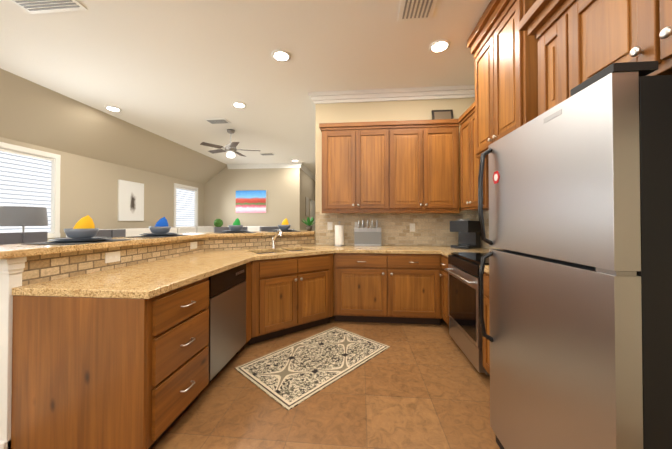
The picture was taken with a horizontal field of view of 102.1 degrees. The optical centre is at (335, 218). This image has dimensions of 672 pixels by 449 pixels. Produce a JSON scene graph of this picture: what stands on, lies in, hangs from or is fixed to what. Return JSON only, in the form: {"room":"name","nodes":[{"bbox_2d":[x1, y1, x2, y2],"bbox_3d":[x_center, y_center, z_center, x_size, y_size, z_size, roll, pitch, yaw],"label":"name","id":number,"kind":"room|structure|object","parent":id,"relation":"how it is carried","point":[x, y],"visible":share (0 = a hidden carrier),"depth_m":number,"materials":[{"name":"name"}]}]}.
{"room":"kitchen","nodes":[
{"label":"kitchen","id":0,"kind":"room"},
{"bbox_2d":[0,137,203,241],"bbox_3d":[-4.997,0.046,4.027,0.120,2.520,10.620,0,-1,5],"label":"wall","id":1,"kind":"structure","parent":0,"point":[89,186],"depth_m":5.62,"materials":[{"name":"beige paint"}]},
{"bbox_2d":[0,142,60,237],"bbox_3d":[-5.001,-0.397,3.792,0.155,1.450,1.990,0,-1,5],"label":"window","id":2,"kind":"structure","parent":1,"relation":"in","point":[29,177],"depth_m":4.41,"materials":[{"name":"white"}]},
{"bbox_2d":[117,180,143,220],"bbox_3d":[-4.714,-0.389,6.266,0.035,0.900,0.680,0,-1,5],"label":"framed picture","id":3,"kind":"object","parent":1,"relation":"attached to","point":[130,201],"visible":1,"depth_m":6.22},
{"bbox_2d":[174,183,197,226],"bbox_3d":[-4.593,-0.307,8.272,0.155,1.370,1.130,0,-1,5],"label":"window","id":4,"kind":"structure","parent":1,"relation":"in","point":[185,205],"depth_m":8.30,"materials":[{"name":"white"}]},
{"bbox_2d":[22,238,201,285],"bbox_3d":[-1.714,0.752,2.362,0.180,1.070,1.774,0,-1,5],"label":"wall","id":5,"kind":"structure","parent":0,"point":[43,268],"depth_m":1.86,"materials":[{"name":"beige brick"}]},
{"bbox_2d":[105,251,119,262],"bbox_3d":[-1.651,0.288,2.013,0.007,0.075,0.118,0,-1,5],"label":"outlet","id":6,"kind":"object","parent":5,"relation":"attached to","point":[110,257],"visible":1,"depth_m":2.01,"materials":[{"name":"white plastic"}]},
{"bbox_2d":[190,242,196,248],"bbox_3d":[-1.562,0.299,2.989,0.007,0.075,0.118,0,-1,5],"label":"outlet","id":7,"kind":"object","parent":5,"relation":"attached to","point":[193,245],"visible":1,"depth_m":2.98,"materials":[{"name":"white plastic"}]},
{"bbox_2d":[0,68,226,183],"bbox_3d":[-4.589,-1.595,3.998,1.000,0.800,11.000,0,-1,5],"label":"ceiling","id":8,"kind":"structure","parent":0,"point":[31,112],"depth_m":4.81,"materials":[{"name":"beige paint"}]},
{"bbox_2d":[0,0,490,174],"bbox_3d":[-0.793,-1.907,5.163,6.350,0.150,14.000,0,-1,5],"label":"ceiling","id":9,"kind":"structure","parent":0,"point":[178,71],"depth_m":3.18,"materials":[{"name":"white paint"}]},
{"bbox_2d":[10,0,86,13],"bbox_3d":[-2.494,-1.855,2.304,0.550,0.016,0.270,0,-1,5],"label":"ceiling vent","id":10,"kind":"object","parent":9,"relation":"in","point":[39,6],"visible":0.98,"depth_m":2.37,"materials":[{"name":"white metal"}]},
{"bbox_2d":[105,106,121,111],"bbox_3d":[-3.735,-1.832,4.556,0.220,0.012,0.220,0,-1,5],"label":"recessed light","id":11,"kind":"object","parent":9,"relation":"in","point":[112,108],"visible":0.98,"depth_m":4.53,"materials":[{"name":"white"}]},
{"bbox_2d":[204,118,230,123],"bbox_3d":[-2.228,-1.824,5.122,0.400,0.016,0.250,0,-1,5],"label":"ceiling vent","id":12,"kind":"object","parent":9,"relation":"in","point":[218,121],"visible":0.98,"depth_m":5.11,"materials":[{"name":"white metal"}]},
{"bbox_2d":[200,129,259,157],"bbox_3d":[-2.176,-1.536,5.672,1.162,0.580,1.110,0,-1,5],"label":"ceiling fan","id":13,"kind":"object","parent":9,"relation":"hanging from","point":[231,149],"visible":1,"depth_m":5.57,"materials":[{"name":"silver metal"}]},
{"bbox_2d":[232,102,245,107],"bbox_3d":[-1.570,-1.834,4.409,0.220,0.012,0.220,0,-1,5],"label":"recessed light","id":14,"kind":"object","parent":9,"relation":"in","point":[239,104],"visible":0.98,"depth_m":4.38,"materials":[{"name":"white"}]},
{"bbox_2d":[259,153,274,155],"bbox_3d":[-1.929,-1.796,7.635,0.400,0.016,0.250,0,-1,5],"label":"ceiling vent","id":15,"kind":"object","parent":9,"relation":"in","point":[263,154],"visible":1,"depth_m":7.63,"materials":[{"name":"white"}]},
{"bbox_2d":[271,49,290,61],"bbox_3d":[-0.625,-1.848,3.098,0.220,0.012,0.220,0,-1,5],"label":"recessed light","id":16,"kind":"object","parent":9,"relation":"in","point":[280,55],"visible":1,"depth_m":3.08,"materials":[{"name":"white"}]},
{"bbox_2d":[397,0,437,20],"bbox_3d":[0.716,-1.855,2.384,0.310,0.016,0.310,0,-1,5],"label":"ceiling vent","id":17,"kind":"object","parent":9,"relation":"in","point":[416,9],"visible":0.96,"depth_m":2.41,"materials":[{"name":"white metal"}]},
{"bbox_2d":[429,39,450,52],"bbox_3d":[1.117,-1.850,2.929,0.220,0.012,0.220,0,-1,5],"label":"recessed light","id":18,"kind":"object","parent":9,"relation":"in","point":[440,45],"visible":1,"depth_m":2.92,"materials":[{"name":"white"}]},
{"bbox_2d":[204,166,300,230],"bbox_3d":[-2.882,-0.212,9.110,3.410,3.150,0.120,0,-1,5],"label":"wall","id":19,"kind":"structure","parent":0,"point":[281,186],"depth_m":9.03,"materials":[{"name":"beige paint"}]},
{"bbox_2d":[236,190,265,212],"bbox_3d":[-2.825,-0.548,9.029,1.040,0.740,0.035,0,-1,5],"label":"picture","id":20,"kind":"object","parent":19,"relation":"attached to","point":[251,201],"visible":0.95,"depth_m":9.01,"materials":[{"name":"multicoloured"}]},
{"bbox_2d":[227,163,298,168],"bbox_3d":[-2.414,-1.719,8.978,2.430,0.140,0.090,0,-1,5],"label":"crown molding","id":21,"kind":"structure","parent":19,"relation":"attached to","point":[275,165],"depth_m":8.97,"materials":[{"name":"white wood"}]},
{"bbox_2d":[202,234,314,252],"bbox_3d":[-0.926,0.767,3.650,1.155,1.070,1.103,0,-1,5],"label":"wall","id":22,"kind":"structure","parent":0,"point":[243,242],"depth_m":3.50,"materials":[{"name":"beige brick"}]},
{"bbox_2d":[0,230,314,258],"bbox_3d":[-1.201,0.202,2.952,1.574,0.040,3.370,0,-1,5],"label":"bar","id":23,"kind":"object","parent":22,"relation":"on","point":[7,251],"visible":0.73,"depth_m":1.91,"materials":[{"name":"stone"}]},
{"bbox_2d":[25,215,130,244],"bbox_3d":[-1.813,0.074,1.939,0.340,0.191,0.460,0,-1,5],"label":"place setting","id":24,"kind":"object","parent":23,"relation":"on","point":[84,230],"visible":1,"depth_m":1.89,"materials":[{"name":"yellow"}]},
{"bbox_2d":[131,217,184,237],"bbox_3d":[-1.744,0.082,2.696,0.340,0.191,0.460,0,-1,5],"label":"place setting","id":25,"kind":"object","parent":23,"relation":"on","point":[161,228],"visible":1,"depth_m":2.64,"materials":[{"name":"grey ceramic"}]},
{"bbox_2d":[214,218,256,232],"bbox_3d":[-1.308,0.092,3.548,0.460,0.191,0.340,0,-1,-35],"label":"place setting","id":26,"kind":"object","parent":23,"relation":"on","point":[236,227],"visible":1,"depth_m":3.48,"materials":[{"name":"grey ceramic"}]},
{"bbox_2d":[266,218,300,231],"bbox_3d":[-0.749,0.096,3.934,0.460,0.191,0.340,0,-1,-35],"label":"place setting","id":27,"kind":"object","parent":23,"relation":"on","point":[284,226],"visible":0.98,"depth_m":3.87,"materials":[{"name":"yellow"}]},
{"bbox_2d":[301,217,314,230],"bbox_3d":[-0.401,0.087,4.194,0.246,0.215,0.157,0,-1,5],"label":"potted plant","id":28,"kind":"object","parent":23,"relation":"on","point":[309,222],"visible":1,"depth_m":4.17,"materials":[{"name":"green plant"}]},
{"bbox_2d":[300,169,314,229],"bbox_3d":[-1.098,-0.196,10.564,0.120,3.150,3.100,0,-1,5],"label":"wall","id":29,"kind":"structure","parent":0,"point":[307,185],"depth_m":9.79,"materials":[{"name":"beige paint"}]},
{"bbox_2d":[299,163,314,180],"bbox_3d":[-1.009,-1.703,10.407,0.090,0.140,3.190,0,-1,5],"label":"crown molding","id":30,"kind":"structure","parent":29,"relation":"attached to","point":[301,166],"depth_m":9.79,"materials":[{"name":"white wood"}]},
{"bbox_2d":[306,197,308,215],"bbox_3d":[-1.070,-0.426,10.092,0.020,0.700,0.500,0,-1,5],"label":"framed picture","id":31,"kind":"object","parent":29,"relation":"attached to","point":[307,206],"visible":1,"depth_m":10.10,"materials":[{"name":"black"}]},
{"bbox_2d":[310,199,314,229],"bbox_3d":[-0.936,0.326,11.206,0.084,2.120,0.960,0,-1,5],"label":"hall door","id":32,"kind":"structure","parent":29,"relation":"in","point":[312,208],"depth_m":11.15,"materials":[{"name":"white"}]},
{"bbox_2d":[151,316,499,448],"bbox_3d":[-1.366,1.369,5.178,7.500,0.100,14.000,0,-1,5],"label":"floor","id":33,"kind":"structure","parent":0,"point":[419,386],"depth_m":1.85,"materials":[{"name":"tile"}]},
{"bbox_2d":[0,257,26,448],"bbox_3d":[-1.798,0.742,1.437,0.241,1.070,0.084,0,-1,5],"label":"column","id":34,"kind":"structure","parent":33,"relation":"on","point":[11,270],"depth_m":1.42,"materials":[{"name":"white"}]},
{"bbox_2d":[0,232,47,244],"bbox_3d":[-2.239,0.696,1.971,0.486,1.176,0.470,0,-1,5],"label":"bar stool","id":35,"kind":"object","parent":33,"relation":"on","point":[19,237],"visible":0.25,"depth_m":2.07,"materials":[{"name":"black"}]},
{"bbox_2d":[11,277,208,448],"bbox_3d":[-1.279,0.845,1.678,0.799,0.869,0.577,0,-1,5],"label":"base cabinet","id":36,"kind":"object","parent":33,"relation":"on","point":[105,373],"visible":0.96,"depth_m":1.40,"materials":[{"name":"brown wood"}]},
{"bbox_2d":[95,229,125,237],"bbox_3d":[-2.136,0.704,2.665,0.486,1.176,0.470,0,-1,5],"label":"bar stool","id":37,"kind":"object","parent":33,"relation":"on","point":[111,233],"visible":0.04,"depth_m":2.76,"materials":[{"name":"black"}]},
{"bbox_2d":[66,226,263,237],"bbox_3d":[-3.098,0.760,6.673,3.100,1.050,4.630,0,-1,5],"label":"sofa","id":38,"kind":"object","parent":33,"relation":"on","point":[138,231],"visible":0.04,"depth_m":7.49,"materials":[{"name":"white fabric"}]},
{"bbox_2d":[214,219,222,226],"bbox_3d":[-3.344,0.680,7.726,0.320,1.335,0.320,0,-1,5],"label":"topiary","id":39,"kind":"object","parent":33,"relation":"on","point":[218,222],"visible":0.42,"depth_m":7.64,"materials":[{"name":"green plant"}]},
{"bbox_2d":[201,263,245,391],"bbox_3d":[-1.225,0.852,2.289,0.706,0.869,0.620,0,-1,5],"label":"dishwasher","id":40,"kind":"object","parent":33,"relation":"on","point":[227,316],"visible":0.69,"depth_m":2.19,"materials":[{"name":"silver metal"}]},
{"bbox_2d":[214,227,247,231],"bbox_3d":[-1.468,0.718,3.913,0.470,1.176,0.486,0,-1,-35],"label":"bar stool","id":41,"kind":"object","parent":33,"relation":"on","point":[218,229],"visible":0.1,"depth_m":3.96,"materials":[{"name":"black"}]},
{"bbox_2d":[241,263,247,348],"bbox_3d":[-1.025,0.859,2.967,0.418,0.868,0.452,0,-1,5],"label":"base cabinet","id":42,"kind":"object","parent":33,"relation":"on","point":[246,280],"depth_m":2.60,"materials":[{"name":"brown wood"}]},
{"bbox_2d":[260,226,278,230],"bbox_3d":[-0.909,0.722,4.300,0.470,1.176,0.486,0,-1,-35],"label":"bar stool","id":43,"kind":"object","parent":33,"relation":"on","point":[268,228],"visible":0.1,"depth_m":4.38,"materials":[{"name":"black"}]},
{"bbox_2d":[248,253,333,344],"bbox_3d":[-0.440,0.860,3.023,0.761,0.868,0.702,0,-1,5],"label":"base cabinet","id":44,"kind":"object","parent":33,"relation":"on","point":[287,295],"depth_m":2.94,"materials":[{"name":"brown wood"}]},
{"bbox_2d":[12,245,488,298],"bbox_3d":[0.133,0.400,2.629,3.449,0.040,2.724,0,-1,5],"label":"countertop","id":45,"kind":"structure","parent":44,"relation":"on","point":[149,280],"depth_m":1.93,"materials":[{"name":"stone"}]},
{"bbox_2d":[271,229,282,248],"bbox_3d":[-0.745,0.264,3.455,0.198,0.248,0.259,0,-1,5],"label":"faucet","id":46,"kind":"object","parent":45,"relation":"on","point":[274,238],"visible":1,"depth_m":3.48,"materials":[{"name":"silver metal"}]},
{"bbox_2d":[334,221,344,245],"bbox_3d":[0.047,0.218,3.837,0.150,0.349,0.150,0,-1,5],"label":"paper towel","id":47,"kind":"object","parent":45,"relation":"on","point":[339,234],"visible":1,"depth_m":3.78,"materials":[{"name":"white paper"}]},
{"bbox_2d":[354,220,381,245],"bbox_3d":[0.450,0.208,3.851,0.380,0.369,0.100,0,-1,5],"label":"knife block","id":48,"kind":"object","parent":45,"relation":"on","point":[367,236],"visible":1,"depth_m":3.83,"materials":[{"name":"silver metal"}]},
{"bbox_2d":[450,219,480,248],"bbox_3d":[1.694,0.202,3.566,0.310,0.375,0.255,0,-1,-35],"label":"coffee maker","id":49,"kind":"object","parent":45,"relation":"on","point":[469,233],"visible":0.96,"depth_m":3.51,"materials":[{"name":"black plastic"}]},
{"bbox_2d":[235,327,389,410],"bbox_3d":[-0.162,1.285,2.519,0.750,0.008,1.250,-1,-1,43],"label":"rug","id":50,"kind":"object","parent":33,"relation":"on","point":[289,377],"visible":1,"depth_m":2.38,"materials":[{"name":"beige fabric"}]},
{"bbox_2d":[334,253,441,324],"bbox_3d":[0.647,0.867,3.607,1.296,0.868,0.665,0,-1,5],"label":"base cabinet","id":51,"kind":"object","parent":33,"relation":"on","point":[387,288],"visible":1,"depth_m":3.26,"materials":[{"name":"brown wood"}]},
{"bbox_2d":[440,255,448,325],"bbox_3d":[1.566,0.860,3.058,0.665,0.868,0.290,0,-1,5],"label":"base cabinet","id":52,"kind":"object","parent":33,"relation":"on","point":[444,259],"depth_m":3.09,"materials":[{"name":"brown wood"}]},
{"bbox_2d":[444,252,489,376],"bbox_3d":[1.475,0.739,2.531,0.711,1.100,0.760,0,-1,5],"label":"range","id":53,"kind":"object","parent":33,"relation":"on","point":[462,270],"visible":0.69,"depth_m":2.45,"materials":[{"name":"silver metal"}]},
{"bbox_2d":[482,272,489,373],"bbox_3d":[1.454,0.847,1.831,0.665,0.868,0.595,0,-1,5],"label":"base cabinet","id":54,"kind":"object","parent":33,"relation":"on","point":[485,341],"depth_m":2.07,"materials":[{"name":"brown wood"}]},
{"bbox_2d":[478,61,671,448],"bbox_3d":[1.231,0.411,1.144,0.913,1.725,0.785,0,-1,5],"label":"fridge","id":55,"kind":"object","parent":33,"relation":"on","point":[579,338],"visible":1,"depth_m":0.90,"materials":[{"name":"silver metal"}]},
{"bbox_3d":[-3.236,0.918,2.843,0.900,0.750,0.440,0,-1,5],"label":"side table","id":56,"kind":"object","parent":33,"relation":"on","visible":0},
{"bbox_2d":[0,206,47,231],"bbox_3d":[-3.286,0.212,2.855,0.359,0.659,0.359,0,-1,5],"label":"lamp","id":57,"kind":"object","parent":56,"relation":"on","point":[23,216],"visible":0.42,"depth_m":2.75,"materials":[{"name":"grey"}]},
{"bbox_2d":[315,98,475,269],"bbox_3d":[0.839,-0.270,3.995,2.290,3.150,0.132,0,-1,5],"label":"wall","id":58,"kind":"structure","parent":0,"point":[432,229],"depth_m":3.94,"materials":[{"name":"beige paint"}]},
{"bbox_2d":[327,222,332,229],"bbox_3d":[-0.088,0.116,4.005,0.075,0.118,0.007,0,-1,5],"label":"electrical outlet","id":59,"kind":"object","parent":58,"relation":"attached to","point":[329,225],"visible":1,"depth_m":4.00,"materials":[{"name":"white plastic"}]},
{"bbox_2d":[319,119,459,212],"bbox_3d":[0.705,-0.677,3.764,1.845,1.220,0.376,0,-1,5],"label":"upper cabinet","id":60,"kind":"object","parent":58,"relation":"attached to","point":[408,166],"visible":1,"depth_m":3.61,"materials":[{"name":"brown wood"}]},
{"bbox_2d":[431,109,452,119],"bbox_3d":[1.474,-1.396,3.762,0.280,0.219,0.076,0,-1,5],"label":"framed picture","id":61,"kind":"object","parent":60,"relation":"on","point":[442,114],"visible":0.64,"depth_m":3.76,"materials":[{"name":"black"}]},
{"bbox_2d":[308,85,474,107],"bbox_3d":[0.791,-1.775,3.978,2.380,0.140,0.210,0,-1,5],"label":"crown molding","id":62,"kind":"structure","parent":58,"relation":"attached to","point":[406,94],"depth_m":3.90,"materials":[{"name":"white wood"}]},
{"bbox_2d":[410,223,414,231],"bbox_3d":[1.097,0.134,3.897,0.075,0.118,0.007,0,-1,5],"label":"electrical outlet","id":63,"kind":"object","parent":58,"relation":"attached to","point":[412,227],"visible":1,"depth_m":3.89,"materials":[{"name":"white plastic"}]},
{"bbox_2d":[475,210,499,248],"bbox_3d":[1.773,-0.303,1.030,0.132,3.150,5.870,0,-1,5],"label":"wall","id":64,"kind":"structure","parent":0,"point":[486,226],"depth_m":3.52,"materials":[{"name":"beige tile"}]},
{"bbox_2d":[458,102,488,209],"bbox_3d":[1.718,-0.699,3.150,0.376,1.190,0.700,0,-1,5],"label":"upper cabinet","id":65,"kind":"object","parent":64,"relation":"attached to","point":[469,166],"visible":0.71,"depth_m":3.18,"materials":[{"name":"brown wood"}]},
{"bbox_2d":[467,0,539,157],"bbox_3d":[1.579,-1.242,2.343,0.505,1.238,0.935,0,-1,5],"label":"upper cabinet","id":66,"kind":"object","parent":64,"relation":"attached to","point":[504,50],"visible":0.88,"depth_m":2.24,"materials":[{"name":"brown wood"}]},
{"bbox_2d":[519,0,671,115],"bbox_3d":[1.331,-0.799,0.779,0.715,0.653,1.480,0,-1,5],"label":"upper cabinet","id":67,"kind":"object","parent":64,"relation":"attached to","point":[580,41],"visible":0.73,"depth_m":1.14,"materials":[{"name":"brown wood"}]}
]}

